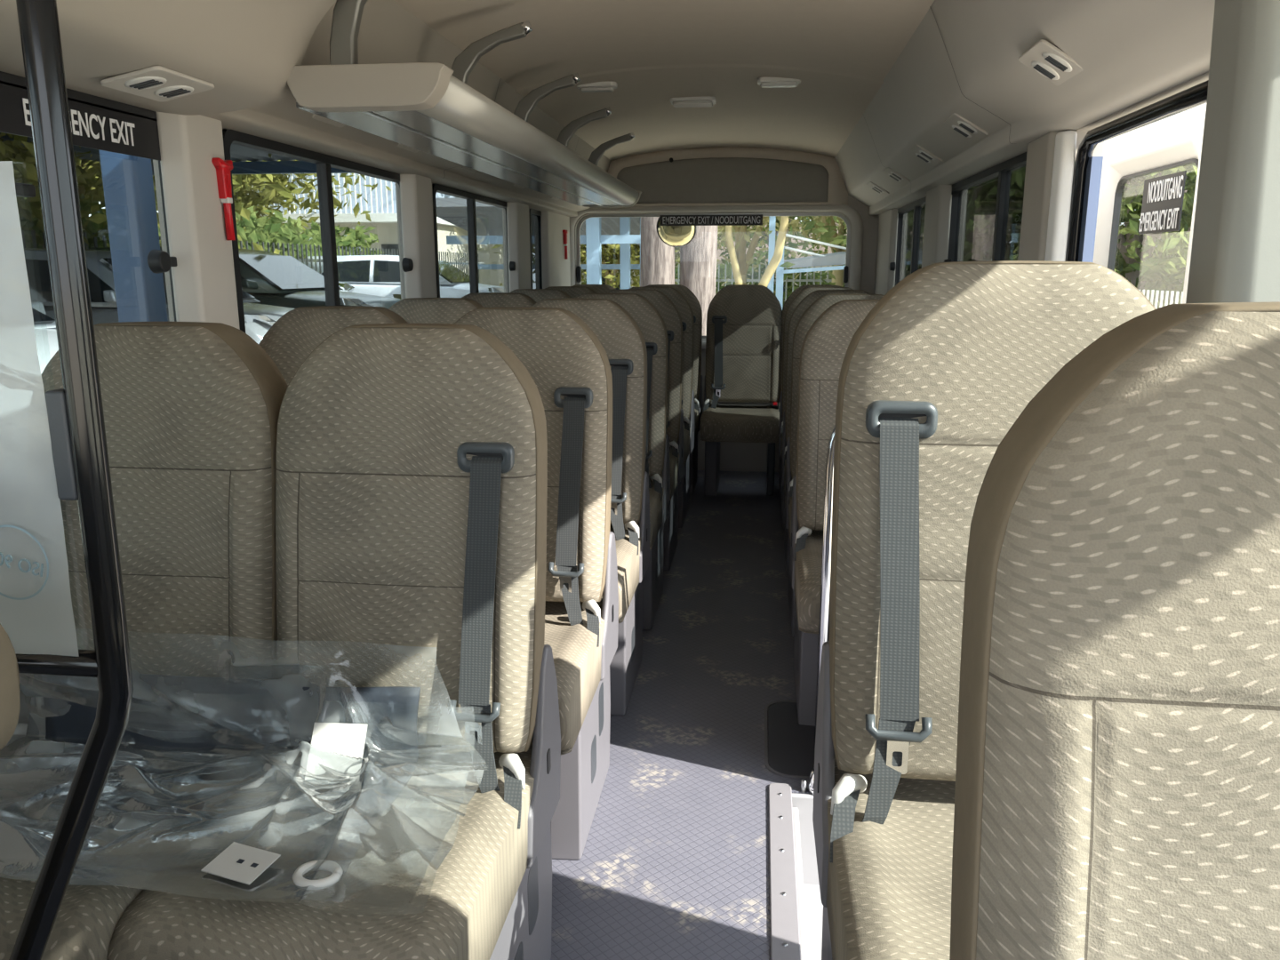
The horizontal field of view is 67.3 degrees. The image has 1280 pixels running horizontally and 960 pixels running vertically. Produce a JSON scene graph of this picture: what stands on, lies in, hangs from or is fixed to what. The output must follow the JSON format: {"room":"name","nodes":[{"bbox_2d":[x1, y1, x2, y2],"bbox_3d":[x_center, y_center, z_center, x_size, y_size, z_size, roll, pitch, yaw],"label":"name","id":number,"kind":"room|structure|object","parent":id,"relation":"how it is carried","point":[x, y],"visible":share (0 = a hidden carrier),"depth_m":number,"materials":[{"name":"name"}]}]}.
{"room":"vehicle interior","nodes":[
{"label":"vehicle interior","id":0,"kind":"room"},
{"bbox_2d":[16,128,531,725],"bbox_3d":[-0.913,-0.193,2.652,0.060,2.320,6.900,2,12,7],"label":"wall","id":1,"kind":"structure","parent":0,"point":[23,716],"depth_m":2.06,"materials":[{"name":"beige plastic"}]},
{"bbox_2d":[0,71,177,321],"bbox_3d":[-1.022,-0.262,1.501,0.068,0.748,1.130,2,12,7],"label":"window","id":2,"kind":"structure","parent":1,"relation":"in","point":[159,261],"depth_m":1.82,"materials":[{"name":"black rubber"}]},
{"bbox_2d":[0,80,32,137],"bbox_3d":[-1.004,-0.593,1.536,0.006,0.078,0.069,2,12,7],"label":"sign","id":3,"kind":"object","parent":2,"relation":"attached to","point":[14,108],"depth_m":1.54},
{"bbox_2d":[67,97,160,160],"bbox_3d":[-0.972,-0.647,1.784,0.006,0.078,0.252,2,12,7],"label":"sign","id":4,"kind":"object","parent":2,"relation":"attached to","point":[94,126],"depth_m":1.77,"materials":[{"name":"plastic"}]},
{"bbox_2d":[100,65,214,101],"bbox_3d":[-0.813,-0.669,1.627,0.108,0.028,0.170,2,12,7],"label":"air vent","id":5,"kind":"object","parent":1,"relation":"attached to","point":[156,83],"visible":1,"depth_m":1.60,"materials":[{"name":"grey plastic"}]},
{"bbox_2d":[0,0,335,115],"bbox_3d":[-0.875,-0.620,0.471,0.562,0.410,2.862,2,12,7],"label":"ceiling panel","id":6,"kind":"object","parent":1,"relation":"attached to","point":[249,50],"depth_m":1.57,"materials":[{"name":"beige plastic"}]},
{"bbox_2d":[156,112,239,329],"bbox_3d":[-0.924,0.001,2.150,0.050,1.558,0.186,2,12,7],"label":"trim","id":7,"kind":"structure","parent":1,"relation":"attached to","point":[204,279],"depth_m":1.98,"materials":[{"name":"plastic"}]},
{"bbox_2d":[211,157,235,239],"bbox_3d":[-0.886,-0.599,2.056,0.021,0.168,0.056,2,12,7],"label":"hammer","id":8,"kind":"object","parent":1,"relation":"attached to","point":[223,168],"visible":1,"depth_m":2.05,"materials":[{"name":"red plastic"}]},
{"bbox_2d":[222,129,413,332],"bbox_3d":[-0.858,-0.545,2.795,0.068,0.748,1.200,2,12,7],"label":"window","id":9,"kind":"structure","parent":1,"relation":"in","point":[324,162],"depth_m":2.67,"materials":[{"name":"black metal"}]},
{"bbox_2d":[200,0,611,216],"bbox_3d":[-0.557,-1.335,3.827,0.325,0.352,4.050,2,12,7],"label":"trim","id":10,"kind":"structure","parent":1,"relation":"attached to","point":[388,33],"depth_m":2.56,"materials":[{"name":"beige plastic"}]},
{"bbox_2d":[400,174,436,298],"bbox_3d":[-0.761,-0.282,3.439,0.050,1.558,0.206,2,12,7],"label":"trim","id":11,"kind":"structure","parent":1,"relation":"attached to","point":[415,189],"depth_m":3.26,"materials":[{"name":"plastic"}]},
{"bbox_2d":[432,184,515,297],"bbox_3d":[-0.685,-0.844,4.157,0.068,0.748,1.190,2,12,7],"label":"window","id":12,"kind":"structure","parent":1,"relation":"in","point":[471,198],"depth_m":4.03,"materials":[{"name":"metal"}]},
{"bbox_2d":[506,201,530,292],"bbox_3d":[-0.587,-0.582,4.808,0.050,1.558,0.271,2,12,7],"label":"trim","id":13,"kind":"structure","parent":1,"relation":"attached to","point":[517,213],"depth_m":4.60,"materials":[{"name":"plastic"}]},
{"bbox_2d":[529,208,542,288],"bbox_3d":[-0.565,-1.077,5.220,0.039,0.748,0.360,2,12,7],"label":"window","id":14,"kind":"structure","parent":1,"relation":"in","point":[535,230],"depth_m":5.19,"materials":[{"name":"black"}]},
{"bbox_2d":[540,211,570,288],"bbox_3d":[-0.481,-0.774,5.684,0.040,1.558,0.646,2,12,7],"label":"trim","id":15,"kind":"structure","parent":1,"relation":"attached to","point":[556,269],"depth_m":5.41,"materials":[{"name":"plastic"}]},
{"bbox_2d":[394,0,935,160],"bbox_3d":[0.059,-1.185,2.312,1.460,0.080,6.900,2,12,7],"label":"ceiling","id":16,"kind":"structure","parent":0,"point":[842,52],"depth_m":3.18,"materials":[{"name":"plastic"}]},
{"bbox_2d":[286,0,641,207],"bbox_3d":[-0.340,-1.205,3.317,0.325,0.321,3.100,2,12,7],"label":"luggage rack","id":17,"kind":"object","parent":16,"relation":"attached to","point":[430,108],"visible":0.99,"depth_m":2.23,"materials":[{"name":"grey plastic"}]},
{"bbox_2d":[550,470,811,959],"bbox_3d":[0.059,0.703,2.725,2.000,0.060,6.900,2,12,7],"label":"floor","id":18,"kind":"structure","parent":0,"point":[674,864],"depth_m":2.44,"materials":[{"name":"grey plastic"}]},
{"bbox_2d":[0,623,19,750],"bbox_3d":[-0.720,0.619,0.534,0.545,1.042,0.556,2,12,7],"label":"seat","id":19,"kind":"object","parent":18,"relation":"on","point":[9,668],"visible":1,"depth_m":0.64,"materials":[{"name":"brown fabric"}]},
{"bbox_2d":[8,0,133,959],"bbox_3d":[-0.757,0.087,0.889,0.645,1.930,0.069,2,12,7],"label":"guard rail","id":20,"kind":"object","parent":18,"relation":"on","point":[75,411],"visible":1,"depth_m":0.82,"materials":[{"name":"black metal"}]},
{"bbox_2d":[0,160,79,656],"bbox_3d":[-0.789,-0.057,0.856,0.575,0.425,0.020,2,12,7],"label":"partition panel","id":21,"kind":"object","parent":20,"relation":"attached to","point":[36,615],"visible":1,"depth_m":0.83,"materials":[{"name":"clear glass"}]},
{"bbox_2d":[0,321,287,959],"bbox_3d":[-0.821,0.358,1.458,0.436,1.156,0.655,2,12,7],"label":"seat","id":22,"kind":"object","parent":18,"relation":"on","point":[191,410],"visible":0.44,"depth_m":1.52,"materials":[{"name":"brown fabric"}]},
{"bbox_2d":[0,877,142,959],"bbox_3d":[-0.825,0.534,1.438,0.426,0.152,0.542,2,12,7],"label":"seat cushion","id":23,"kind":"object","parent":22,"relation":"on","point":[88,916],"depth_m":1.17,"materials":[{"name":"fabric"}]},
{"bbox_2d":[258,305,407,385],"bbox_3d":[-0.735,0.209,2.136,0.436,1.156,0.655,2,12,7],"label":"seat","id":24,"kind":"object","parent":18,"relation":"on","point":[292,339],"visible":0.17,"depth_m":2.20,"materials":[{"name":"beige fabric"}]},
{"bbox_2d":[108,323,560,959],"bbox_3d":[-0.388,0.370,1.405,0.436,1.156,0.655,2,12,7],"label":"seat","id":25,"kind":"object","parent":18,"relation":"on","point":[412,459],"visible":0.88,"depth_m":1.47,"materials":[{"name":"brown fabric"}]},
{"bbox_2d":[0,650,487,914],"bbox_3d":[-0.630,0.368,1.308,0.809,0.195,0.374,2,12,7],"label":"plastic bag","id":26,"kind":"object","parent":25,"relation":"on","point":[117,850],"visible":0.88,"depth_m":1.30,"materials":[{"name":"plastic"}]},
{"bbox_2d":[5,672,420,835],"bbox_3d":[-0.653,0.398,1.351,0.610,0.126,0.311,2,12,7],"label":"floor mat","id":27,"kind":"object","parent":26,"relation":"in","point":[257,705],"visible":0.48,"depth_m":1.48,"materials":[{"name":"plastic"}]},
{"bbox_2d":[200,841,280,885],"bbox_3d":[-0.495,0.475,1.193,0.075,0.007,0.055,5,13,21],"label":"paper label","id":28,"kind":"object","parent":26,"relation":"in","point":[238,862],"visible":1,"depth_m":1.19,"materials":[{"name":"white paper"}]},
{"bbox_2d":[304,722,367,781],"bbox_3d":[-0.445,0.400,1.408,0.080,0.070,0.051,1,12,4],"label":"paper label","id":29,"kind":"object","parent":26,"relation":"in","point":[348,740],"visible":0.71,"depth_m":1.41,"materials":[{"name":"paper"}]},
{"bbox_2d":[108,741,534,959],"bbox_3d":[-0.398,0.545,1.386,0.426,0.152,0.542,2,12,7],"label":"seat cushion","id":30,"kind":"object","parent":25,"relation":"on","point":[472,893],"depth_m":1.17,"materials":[{"name":"fabric"}]},
{"bbox_2d":[388,297,483,324],"bbox_3d":[-0.650,0.063,2.805,0.436,1.156,0.655,2,12,7],"label":"seat","id":31,"kind":"object","parent":18,"relation":"on","point":[413,310],"visible":0.08,"depth_m":2.87,"materials":[{"name":"beige fabric"}]},
{"bbox_2d":[462,292,535,307],"bbox_3d":[-0.568,-0.080,3.454,0.436,1.156,0.655,2,12,7],"label":"seat","id":32,"kind":"object","parent":18,"relation":"on","point":[486,300],"visible":0.08,"depth_m":3.52,"materials":[{"name":"beige fabric"}]},
{"bbox_2d":[453,306,618,860],"bbox_3d":[-0.302,0.221,2.084,0.436,1.156,0.655,2,12,7],"label":"seat","id":33,"kind":"object","parent":18,"relation":"on","point":[569,366],"visible":0.46,"depth_m":2.13,"materials":[{"name":"beige fabric"}]},
{"bbox_2d":[544,598,604,754],"bbox_3d":[-0.312,0.396,2.065,0.426,0.152,0.542,2,12,7],"label":"seat cushion","id":34,"kind":"object","parent":33,"relation":"on","point":[576,638],"depth_m":2.00,"materials":[{"name":"fabric"}]},
{"bbox_2d":[531,298,650,715],"bbox_3d":[-0.217,0.074,2.753,0.436,1.156,0.655,2,12,7],"label":"seat","id":35,"kind":"object","parent":18,"relation":"on","point":[623,342],"visible":0.29,"depth_m":2.80,"materials":[{"name":"beige fabric"}]},
{"bbox_2d":[601,523,641,623],"bbox_3d":[-0.227,0.249,2.734,0.426,0.152,0.542,2,12,7],"label":"seat cushion","id":36,"kind":"object","parent":35,"relation":"on","point":[628,540],"depth_m":2.68,"materials":[{"name":"fabric"}]},
{"bbox_2d":[575,293,670,630],"bbox_3d":[-0.135,-0.068,3.402,0.436,1.156,0.655,2,12,7],"label":"seat","id":37,"kind":"object","parent":18,"relation":"on","point":[652,326],"visible":0.25,"depth_m":3.45,"materials":[{"name":"beige fabric"}]},
{"bbox_2d":[638,477,663,549],"bbox_3d":[-0.145,0.107,3.383,0.426,0.152,0.542,2,12,7],"label":"seat cushion","id":38,"kind":"object","parent":37,"relation":"on","point":[656,486],"depth_m":3.35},
{"bbox_2d":[606,288,683,570],"bbox_3d":[-0.051,-0.213,4.061,0.436,1.156,0.655,2,12,7],"label":"seat","id":39,"kind":"object","parent":18,"relation":"on","point":[671,316],"visible":0.23,"depth_m":4.12,"materials":[{"name":"beige fabric"}]},
{"bbox_2d":[649,447,679,500],"bbox_3d":[-0.061,-0.037,4.043,0.426,0.152,0.542,2,12,7],"label":"seat cushion","id":40,"kind":"object","parent":39,"relation":"on","point":[674,452],"depth_m":4.00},
{"bbox_2d":[629,286,694,527],"bbox_3d":[0.034,-0.359,4.730,0.436,1.156,0.655,2,12,7],"label":"seat","id":41,"kind":"object","parent":18,"relation":"on","point":[684,309],"visible":0.2,"depth_m":4.79,"materials":[{"name":"beige fabric"}]},
{"bbox_2d":[646,284,702,495],"bbox_3d":[0.120,-0.508,5.409,0.436,1.156,0.655,2,12,7],"label":"seat","id":42,"kind":"object","parent":18,"relation":"on","point":[687,293],"visible":0.15,"depth_m":5.46,"materials":[{"name":"beige fabric"}]},
{"bbox_2d":[700,284,782,495],"bbox_3d":[0.567,-0.496,5.355,0.436,1.156,0.655,2,12,7],"label":"seat","id":43,"kind":"object","parent":18,"relation":"on","point":[743,340],"visible":0.99,"depth_m":5.42,"materials":[{"name":"beige fabric"}]},
{"bbox_2d":[700,403,779,442],"bbox_3d":[0.563,-0.321,5.335,0.426,0.152,0.542,2,12,7],"label":"seat cushion","id":44,"kind":"object","parent":43,"relation":"on","point":[732,423],"depth_m":5.10,"materials":[{"name":"fabric"}]},
{"bbox_2d":[768,783,800,959],"bbox_3d":[0.296,0.829,1.988,0.055,0.010,0.775,2,12,7],"label":"strip","id":45,"kind":"object","parent":18,"relation":"on","point":[785,932],"visible":1,"depth_m":1.99,"materials":[{"name":"white metal"}]},
{"bbox_2d":[764,700,815,779],"bbox_3d":[0.462,0.697,2.601,0.250,0.005,0.440,2,12,7],"label":"floor hatch","id":46,"kind":"object","parent":18,"relation":"on","point":[790,743],"visible":0.48,"depth_m":2.57,"materials":[{"name":"plastic"}]},
{"bbox_2d":[778,287,852,531],"bbox_3d":[0.897,-0.336,4.626,0.436,1.156,0.655,2,12,7],"label":"seat","id":47,"kind":"object","parent":18,"relation":"on","point":[803,294],"visible":0.12,"depth_m":4.73,"materials":[{"name":"beige fabric"}]},
{"bbox_2d":[800,424,835,794],"bbox_3d":[0.650,0.298,2.216,0.522,0.949,0.056,2,12,7],"label":"grab rail","id":48,"kind":"object","parent":18,"relation":"on","point":[825,585],"visible":0.37,"depth_m":2.22,"materials":[{"name":"silver metal"}]},
{"bbox_2d":[781,289,869,575],"bbox_3d":[0.813,-0.190,3.957,0.436,1.156,0.655,2,12,7],"label":"seat","id":49,"kind":"object","parent":18,"relation":"on","point":[810,299],"visible":0.12,"depth_m":4.06,"materials":[{"name":"beige fabric"}]},
{"bbox_2d":[789,299,879,726],"bbox_3d":[0.647,0.097,2.648,0.436,1.156,0.655,2,12,7],"label":"seat","id":50,"kind":"object","parent":18,"relation":"on","point":[825,345],"visible":0.27,"depth_m":2.73,"materials":[{"name":"beige fabric"}]},
{"bbox_2d":[793,529,823,634],"bbox_3d":[0.643,0.273,2.629,0.426,0.152,0.542,2,12,7],"label":"seat cushion","id":51,"kind":"object","parent":50,"relation":"on","point":[807,547],"depth_m":2.47,"materials":[{"name":"fabric"}]},
{"bbox_2d":[784,293,884,636],"bbox_3d":[0.729,-0.045,3.298,0.436,1.156,0.655,2,12,7],"label":"seat","id":52,"kind":"object","parent":18,"relation":"on","point":[824,302],"visible":0.1,"depth_m":3.40,"materials":[{"name":"beige fabric"}]},
{"bbox_3d":[0.438,1.132,0.409,0.570,0.093,2.320,2,12,7],"label":"trim","id":53,"kind":"structure","parent":18,"relation":"on","visible":0},
{"bbox_2d":[812,260,1156,959],"bbox_3d":[0.443,0.336,1.117,0.436,1.156,0.655,2,12,7],"label":"seat","id":54,"kind":"object","parent":53,"relation":"on","point":[932,380],"visible":0.44,"depth_m":1.19,"materials":[{"name":"beige fabric"}]},
{"bbox_2d":[826,754,955,959],"bbox_3d":[0.440,0.511,1.097,0.426,0.152,0.542,2,12,7],"label":"seat cushion","id":55,"kind":"object","parent":54,"relation":"on","point":[889,864],"depth_m":1.11,"materials":[{"name":"fabric"}]},
{"bbox_2d":[949,301,1279,959],"bbox_3d":[0.405,0.509,0.469,0.436,1.156,0.655,2,12,7],"label":"seat","id":56,"kind":"object","parent":53,"relation":"on","point":[1117,792],"visible":1,"depth_m":0.55,"materials":[{"name":"beige fabric"}]},
{"bbox_2d":[574,193,878,471],"bbox_3d":[0.487,-0.911,5.907,2.020,2.330,0.060,2,12,7],"label":"wall","id":57,"kind":"structure","parent":0,"point":[733,456],"depth_m":5.94,"materials":[{"name":"beige plastic"}]},
{"bbox_2d":[656,157,696,247],"bbox_3d":[0.255,-1.700,5.934,0.247,0.502,0.469,-2,13,-9],"label":"mirror","id":58,"kind":"object","parent":57,"relation":"attached to","point":[671,236],"visible":0.63,"depth_m":6.09,"materials":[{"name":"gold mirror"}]},
{"bbox_2d":[576,212,850,338],"bbox_3d":[0.427,-1.234,5.842,1.650,0.748,0.055,2,12,7],"label":"window","id":59,"kind":"structure","parent":57,"relation":"in","point":[578,229],"depth_m":5.77,"materials":[{"name":"black rubber"}]},
{"bbox_2d":[660,214,762,225],"bbox_3d":[0.428,-1.562,5.778,0.616,0.063,0.007,2,12,7],"label":"sign","id":60,"kind":"object","parent":59,"relation":"attached to","point":[729,220],"visible":1,"depth_m":5.78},
{"bbox_2d":[569,204,863,349],"bbox_3d":[0.423,-1.220,5.817,1.790,0.852,0.080,2,12,7],"label":"trim","id":61,"kind":"structure","parent":57,"relation":"attached to","point":[855,218],"depth_m":5.68,"materials":[{"name":"grey plastic"}]},
{"bbox_2d":[616,157,828,203],"bbox_3d":[0.478,-1.761,5.648,1.269,0.265,0.024,2,12,7],"label":"trim","id":62,"kind":"structure","parent":57,"relation":"attached to","point":[711,180],"depth_m":5.63,"materials":[{"name":"plastic"}]},
{"bbox_2d":[608,147,847,206],"bbox_3d":[0.479,-1.788,5.657,1.480,0.350,0.055,2,12,7],"label":"trim","id":63,"kind":"structure","parent":57,"relation":"attached to","point":[837,192],"depth_m":5.61,"materials":[{"name":"beige plastic"}]},
{"bbox_2d":[1074,71,1208,161],"bbox_3d":[1.032,-0.141,2.417,0.060,2.320,6.900,2,12,7],"label":"wall","id":64,"kind":"structure","parent":0,"point":[1082,132],"depth_m":1.88,"materials":[{"name":"beige plastic"}]},
{"bbox_2d":[792,792,823,959],"bbox_3d":[0.646,0.985,1.957,0.695,0.278,0.765,2,12,7],"label":"trim","id":65,"kind":"structure","parent":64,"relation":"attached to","point":[807,876],"depth_m":2.33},
{"bbox_2d":[874,208,898,295],"bbox_3d":[1.368,-0.727,5.470,0.035,1.558,0.626,2,12,7],"label":"trim","id":66,"kind":"structure","parent":64,"relation":"attached to","point":[887,232],"depth_m":5.20,"materials":[{"name":"beige plastic"}]},
{"bbox_2d":[889,196,926,286],"bbox_3d":[1.296,-0.955,4.665,0.068,0.748,1.070,2,12,7],"label":"window","id":67,"kind":"structure","parent":64,"relation":"in","point":[911,216],"depth_m":4.75,"materials":[{"name":"black glass"}]},
{"bbox_2d":[921,184,951,267],"bbox_3d":[1.167,-0.388,3.924,0.045,1.558,0.356,2,12,7],"label":"trim","id":68,"kind":"structure","parent":64,"relation":"attached to","point":[939,199],"depth_m":3.66,"materials":[{"name":"beige plastic"}]},
{"bbox_2d":[944,151,1027,262],"bbox_3d":[1.101,-0.618,3.129,0.068,0.748,1.160,2,12,7],"label":"window","id":69,"kind":"structure","parent":64,"relation":"in","point":[987,205],"depth_m":3.08,"materials":[{"name":"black glass"}]},
{"bbox_2d":[834,0,1215,215],"bbox_3d":[0.989,-1.229,3.345,0.325,0.352,4.650,2,12,7],"label":"ceiling panel","id":70,"kind":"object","parent":64,"relation":"attached to","point":[1129,52],"depth_m":2.18,"materials":[{"name":"grey plastic"}]},
{"bbox_2d":[1018,131,1060,260],"bbox_3d":[0.986,-0.074,2.489,0.045,1.558,0.236,2,12,7],"label":"trim","id":71,"kind":"structure","parent":64,"relation":"attached to","point":[1040,155],"depth_m":2.32,"materials":[{"name":"beige plastic"}]},
{"bbox_2d":[1018,39,1083,86],"bbox_3d":[0.809,-0.815,1.885,0.095,0.063,0.170,2,12,7],"label":"air vent","id":72,"kind":"object","parent":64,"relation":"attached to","point":[1044,58],"visible":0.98,"depth_m":1.87,"materials":[{"name":"grey plastic"}]},
{"bbox_2d":[1044,129,1077,261],"bbox_3d":[0.974,-0.043,2.370,0.038,1.548,0.077,2,12,7],"label":"trim","id":73,"kind":"structure","parent":64,"relation":"attached to","point":[1065,147],"depth_m":2.21,"materials":[{"name":"white paint"}]},
{"bbox_2d":[1078,156,1103,262],"bbox_3d":[1.018,0.003,2.308,0.023,1.485,0.033,2,12,7],"label":"trim","id":74,"kind":"structure","parent":64,"relation":"attached to","point":[1094,167],"depth_m":2.16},
{"bbox_2d":[1065,80,1207,261],"bbox_3d":[0.939,0.080,1.827,0.034,1.541,1.079,2,12,7],"label":"trim","id":75,"kind":"structure","parent":64,"relation":"attached to","point":[1192,97],"depth_m":1.98,"materials":[{"name":"black rubber"}]},
{"bbox_2d":[1185,0,1279,303],"bbox_3d":[0.779,0.164,1.305,0.158,1.600,0.143,2,12,7],"label":"pillar","id":76,"kind":"structure","parent":64,"relation":"attached to","point":[1235,257],"depth_m":1.14,"materials":[{"name":"plastic"}]},
{"label":"outside","id":77,"kind":"structure","parent":0,"visible":0},
{"bbox_2d":[1092,103,1206,303],"bbox_3d":[1.539,-0.171,3.068,0.050,1.900,1.020,2,12,7],"label":"door","id":78,"kind":"structure","parent":77,"point":[1175,140],"depth_m":2.92,"materials":[{"name":"white paint"}]},
{"bbox_2d":[1138,170,1186,234],"bbox_3d":[1.517,-0.803,2.799,0.007,0.160,0.290,2,12,7],"label":"door sign","id":79,"kind":"object","parent":78,"relation":"attached to","point":[1163,197],"visible":1,"depth_m":2.78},
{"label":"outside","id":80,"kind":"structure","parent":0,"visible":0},
{"bbox_2d":[0,132,354,175],"bbox_3d":[-4.385,-2.344,4.890,6.200,0.184,14.200,2,12,7],"label":"carport roof","id":81,"kind":"structure","parent":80,"point":[238,154],"depth_m":11.70,"materials":[{"name":"blue paint"}]},
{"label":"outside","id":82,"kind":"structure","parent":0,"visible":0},
{"label":"ground","id":83,"kind":"structure","parent":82,"visible":0},
{"bbox_2d":[98,149,167,322],"bbox_3d":[-1.581,-0.282,3.109,0.105,3.200,0.105,2,12,7],"label":"post","id":84,"kind":"object","parent":83,"relation":"on","point":[128,185],"visible":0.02,"depth_m":2.97,"materials":[{"name":"blue paint"}]},
{"bbox_2d":[585,217,601,284],"bbox_3d":[-0.662,-2.584,13.959,0.190,3.050,0.190,2,12,7],"label":"post","id":85,"kind":"object","parent":83,"relation":"on","point":[593,225],"visible":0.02,"depth_m":13.72,"materials":[{"name":"blue paint"}]},
{"bbox_2d":[446,234,640,269],"bbox_3d":[-1.212,-3.455,14.637,3.100,0.480,1.450,2,12,7],"label":"cross beam","id":86,"kind":"structure","parent":85,"relation":"attached to","point":[604,238],"depth_m":14.02,"materials":[{"name":"blue paint"}]},
{"bbox_2d":[491,226,763,289],"bbox_3d":[-0.820,-7.590,26.342,9.076,7.537,8.886,3,13,15],"label":"tree","id":87,"kind":"object","parent":83,"relation":"on","point":[610,253],"visible":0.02,"depth_m":26.16,"materials":[{"name":"green plant"}]},
{"bbox_2d":[640,216,675,286],"bbox_3d":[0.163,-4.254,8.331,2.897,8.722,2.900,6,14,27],"label":"trunk","id":88,"kind":"object","parent":83,"relation":"on","point":[657,267],"visible":0.09,"depth_m":8.68,"materials":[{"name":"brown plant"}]},
{"bbox_2d":[680,225,717,335],"bbox_3d":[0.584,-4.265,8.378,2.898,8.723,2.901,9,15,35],"label":"trunk","id":89,"kind":"object","parent":83,"relation":"on","point":[698,258],"visible":0.13,"depth_m":8.75,"materials":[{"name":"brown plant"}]},
{"bbox_2d":[610,216,843,295],"bbox_3d":[1.837,-4.484,16.139,5.484,5.836,5.600,2,12,7],"label":"tree","id":90,"kind":"object","parent":83,"relation":"on","point":[740,232],"visible":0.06,"depth_m":16.32,"materials":[{"name":"green plant"}]},
{"bbox_2d":[725,216,788,287],"bbox_3d":[1.483,-2.585,12.672,0.888,3.605,0.172,3,13,14],"label":"tree","id":91,"kind":"object","parent":83,"relation":"on","point":[777,257],"visible":0.34,"depth_m":12.57,"materials":[{"name":"yellow plant"}]},
{"bbox_2d":[674,243,844,308],"bbox_3d":[8.339,-4.102,22.190,15.251,2.753,1.942,2,12,7],"label":"hedge","id":92,"kind":"object","parent":83,"relation":"on","point":[762,253],"visible":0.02,"depth_m":22.42,"materials":[{"name":"green plant"}]},
{"bbox_2d":[767,216,846,309],"bbox_3d":[3.010,-2.421,13.916,2.332,2.750,0.850,2,12,7],"label":"frame","id":93,"kind":"object","parent":83,"relation":"on","point":[838,258],"visible":0.26,"depth_m":13.47,"materials":[{"name":"blue paint"}]},
{"bbox_2d":[717,164,1197,303],"bbox_3d":[4.948,-5.000,13.154,8.141,8.277,9.452,1,12,6],"label":"tree","id":94,"kind":"object","parent":83,"relation":"on","point":[827,237],"visible":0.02,"depth_m":13.03,"materials":[{"name":"green plant"}]},
{"bbox_2d":[1113,227,1190,308],"bbox_3d":[7.987,-2.632,15.448,2.308,2.772,15.234,2,12,7],"label":"hedge","id":95,"kind":"object","parent":83,"relation":"on","point":[1166,267],"visible":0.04,"depth_m":12.76,"materials":[{"name":"green plant"}]},
{"bbox_2d":[1114,162,1196,301],"bbox_3d":[7.101,-5.306,13.554,8.570,8.713,9.949,8,15,31],"label":"tree","id":96,"kind":"object","parent":83,"relation":"on","point":[1168,240],"visible":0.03,"depth_m":12.70,"materials":[{"name":"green plant"}]},
{"bbox_3d":[-18.629,-2.825,20.310,38.000,0.800,44.000,2,12,7],"label":"trim","id":97,"kind":"structure","parent":83,"relation":"on","visible":0},
{"bbox_2d":[31,301,58,374],"bbox_3d":[-4.617,-0.596,5.148,4.170,1.340,2.000,2,12,7],"label":"parked car","id":98,"kind":"object","parent":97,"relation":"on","point":[46,340],"visible":0.06,"depth_m":5.25,"materials":[{"name":"white paint"}]},
{"bbox_2d":[0,131,271,249],"bbox_3d":[-7.355,-4.202,8.750,8.079,6.852,8.251,5,13,22],"label":"tree","id":99,"kind":"object","parent":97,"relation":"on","point":[23,159],"visible":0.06,"depth_m":9.41,"materials":[{"name":"green plant"}]},
{"bbox_2d":[24,248,294,343],"bbox_3d":[-4.906,-1.422,8.820,4.170,1.380,2.000,2,12,7],"label":"parked car","id":100,"kind":"object","parent":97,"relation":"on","point":[259,318],"visible":0.12,"depth_m":7.98,"materials":[{"name":"silver metal"}]},
{"bbox_2d":[2,149,353,254],"bbox_3d":[-7.915,-5.076,12.737,8.251,6.852,8.079,2,12,7],"label":"tree","id":101,"kind":"object","parent":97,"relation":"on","point":[88,193],"visible":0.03,"depth_m":12.73,"materials":[{"name":"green plant"}]},
{"bbox_2d":[16,181,383,268],"bbox_3d":[-7.202,-2.632,12.214,1.736,2.510,17.230,2,12,7],"label":"hedge","id":102,"kind":"object","parent":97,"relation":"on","point":[271,231],"visible":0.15,"depth_m":16.54,"materials":[{"name":"green plant"}]},
{"bbox_2d":[84,246,401,309],"bbox_3d":[-4.953,-2.077,11.623,4.170,1.460,2.060,2,12,7],"label":"parked car","id":103,"kind":"object","parent":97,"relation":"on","point":[274,279],"visible":0.16,"depth_m":10.94,"materials":[{"name":"silver paint"}]},
{"bbox_2d":[95,160,391,235],"bbox_3d":[-9.399,-7.251,20.260,9.290,7.880,9.488,-10,16,-39],"label":"tree","id":104,"kind":"object","parent":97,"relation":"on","point":[254,198],"visible":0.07,"depth_m":20.23,"materials":[{"name":"green plant"}]},
{"bbox_2d":[21,229,479,282],"bbox_3d":[-5.787,-2.900,15.047,0.050,1.600,23.016,2,12,7],"label":"fence","id":105,"kind":"object","parent":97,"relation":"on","point":[302,260],"visible":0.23,"depth_m":16.34,"materials":[{"name":"metal"}]},
{"bbox_2d":[252,173,503,287],"bbox_3d":[-7.413,-7.379,27.071,5.800,5.200,8.200,2,12,7],"label":"building","id":106,"kind":"structure","parent":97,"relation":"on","point":[381,204],"depth_m":24.95,"materials":[{"name":"paint"}]},
{"bbox_2d":[304,255,503,297],"bbox_3d":[-4.266,-3.435,17.840,4.170,1.450,2.060,2,12,7],"label":"parked car","id":107,"kind":"object","parent":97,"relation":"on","point":[371,275],"visible":0.09,"depth_m":17.04,"materials":[{"name":"white paint"}]},
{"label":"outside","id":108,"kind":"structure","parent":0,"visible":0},
{"bbox_2d":[435,197,640,245],"bbox_3d":[-1.323,-4.153,15.649,3.400,0.550,4.620,2,12,7],"label":"roof","id":109,"kind":"structure","parent":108,"point":[453,211],"depth_m":15.05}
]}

